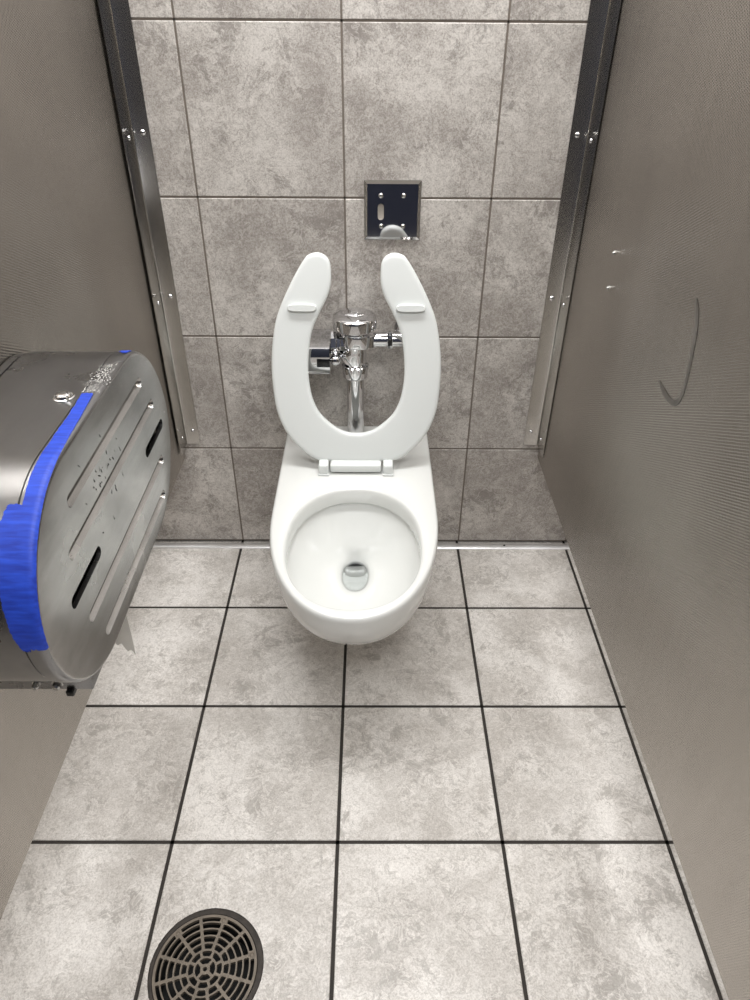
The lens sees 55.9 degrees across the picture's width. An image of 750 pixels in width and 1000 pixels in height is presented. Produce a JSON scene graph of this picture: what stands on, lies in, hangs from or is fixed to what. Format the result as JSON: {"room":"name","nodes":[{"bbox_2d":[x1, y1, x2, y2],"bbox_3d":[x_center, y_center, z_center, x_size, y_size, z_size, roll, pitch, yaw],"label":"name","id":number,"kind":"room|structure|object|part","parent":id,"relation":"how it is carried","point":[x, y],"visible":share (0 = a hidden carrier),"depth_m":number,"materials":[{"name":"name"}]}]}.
{"room":"public restroom","nodes":[
{"label":"public restroom","id":0,"kind":"room"},
{"bbox_2d":[129,0,589,540],"bbox_3d":[0.093,-1.008,1.212,3.392,2.776,0.004,0,36,0],"label":"wall","id":1,"kind":"structure","parent":0,"point":[269,120],"depth_m":1.49,"materials":[{"name":"tile"}]},
{"bbox_2d":[0,0,184,919],"bbox_3d":[-0.499,-0.271,0.795,0.029,1.480,1.508,0,36,0],"label":"wall","id":2,"kind":"structure","parent":1,"relation":"attached to","point":[74,275],"depth_m":1.08,"materials":[{"name":"metal"}]},
{"bbox_2d":[0,350,170,695],"bbox_3d":[-0.409,0.021,0.932,0.158,0.352,0.513,0,36,0],"label":"dispenser","id":3,"kind":"object","parent":2,"relation":"attached to","point":[85,467],"visible":1,"depth_m":0.82,"materials":[{"name":"metal"}]},
{"bbox_3d":[-0.481,-0.001,0.916,0.013,0.279,0.506,0,36,0],"label":"frame","id":4,"kind":"part","parent":3,"relation":"part of","materials":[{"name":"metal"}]},
{"bbox_2d":[84,564,135,654],"bbox_3d":[-0.392,0.164,1.038,0.046,0.189,0.008,-2,36,-3],"label":"toilet paper","id":5,"kind":"object","parent":3,"relation":"hanging from","point":[124,637],"visible":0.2,"depth_m":1.07,"materials":[{"name":"white paper"}]},
{"bbox_2d":[98,0,199,455],"bbox_3d":[-0.466,-0.715,1.381,0.037,1.447,0.061,0,36,0],"label":"wall bracket","id":6,"kind":"object","parent":2,"relation":"attached to","point":[115,15],"visible":1,"depth_m":1.47,"materials":[{"name":"metal"}]},
{"bbox_2d":[270,252,440,644],"bbox_3d":[-0.041,-0.042,1.487,0.369,0.804,0.680,0,36,0],"label":"toilet","id":7,"kind":"object","parent":1,"relation":"attached to","point":[354,524],"visible":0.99,"depth_m":1.54,"materials":[{"name":"ceramic"}]},
{"bbox_3d":[-0.117,-0.077,1.623,0.025,0.029,0.040,0,36,0],"label":"hinge post","id":8,"kind":"part","parent":7,"relation":"part of","materials":[{"name":"plastic"}]},
{"bbox_3d":[-0.045,0.147,1.624,0.355,0.335,0.680,0,36,0],"label":"bowl","id":9,"kind":"part","parent":7,"relation":"part of","materials":[{"name":"ceramic"}]},
{"bbox_3d":[-0.041,-0.298,1.536,0.369,0.447,0.105,0,36,0],"label":"seat","id":10,"kind":"part","parent":7,"relation":"part of","materials":[{"name":"plastic"}]},
{"bbox_3d":[0.030,-0.077,1.624,0.025,0.029,0.040,0,36,0],"label":"hinge post","id":11,"kind":"part","parent":7,"relation":"part of","materials":[{"name":"plastic"}]},
{"bbox_2d":[308,307,402,432],"bbox_3d":[-0.052,-0.287,1.655,0.320,0.332,0.122,0,36,0],"label":"valve","id":12,"kind":"object","parent":1,"relation":"attached to","point":[355,327],"visible":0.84,"depth_m":1.57,"materials":[{"name":"metal"}]},
{"bbox_2d":[152,542,569,549],"bbox_3d":[0.085,0.131,2.012,3.388,0.008,0.020,0,36,0],"label":"trim","id":13,"kind":"structure","parent":1,"relation":"attached to","point":[441,546],"depth_m":2.01,"materials":[{"name":"metal"}]},
{"bbox_2d":[364,180,421,239],"bbox_3d":[0.037,-0.610,1.491,0.119,0.119,0.010,0,36,0],"label":"cover plate","id":14,"kind":"object","parent":1,"relation":"attached to","point":[392,208],"visible":1,"depth_m":1.49,"materials":[{"name":"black metal"}]},
{"bbox_2d":[538,0,749,999],"bbox_3d":[0.444,-0.268,0.801,0.031,1.480,1.508,0,36,0],"label":"wall","id":15,"kind":"structure","parent":1,"relation":"attached to","point":[645,462],"depth_m":1.01,"materials":[{"name":"metal"}]},
{"bbox_2d":[523,0,620,457],"bbox_3d":[0.409,-0.711,1.384,0.038,1.447,0.065,0,36,0],"label":"wall bracket","id":16,"kind":"object","parent":15,"relation":"attached to","point":[603,15],"visible":1,"depth_m":1.47,"materials":[{"name":"metal"}]},
{"bbox_2d":[0,540,728,999],"bbox_3d":[0.086,1.007,0.826,3.395,0.020,3.087,0,36,0],"label":"floor","id":17,"kind":"structure","parent":0,"point":[461,802],"depth_m":1.37,"materials":[{"name":"tile"}]},
{"bbox_2d":[148,908,263,999],"bbox_3d":[-0.275,0.789,1.168,0.184,0.077,0.185,0,36,0],"label":"floor drain","id":18,"kind":"object","parent":17,"relation":"in","point":[208,954],"visible":0.99,"depth_m":1.18,"materials":[{"name":"metal"}]}
]}

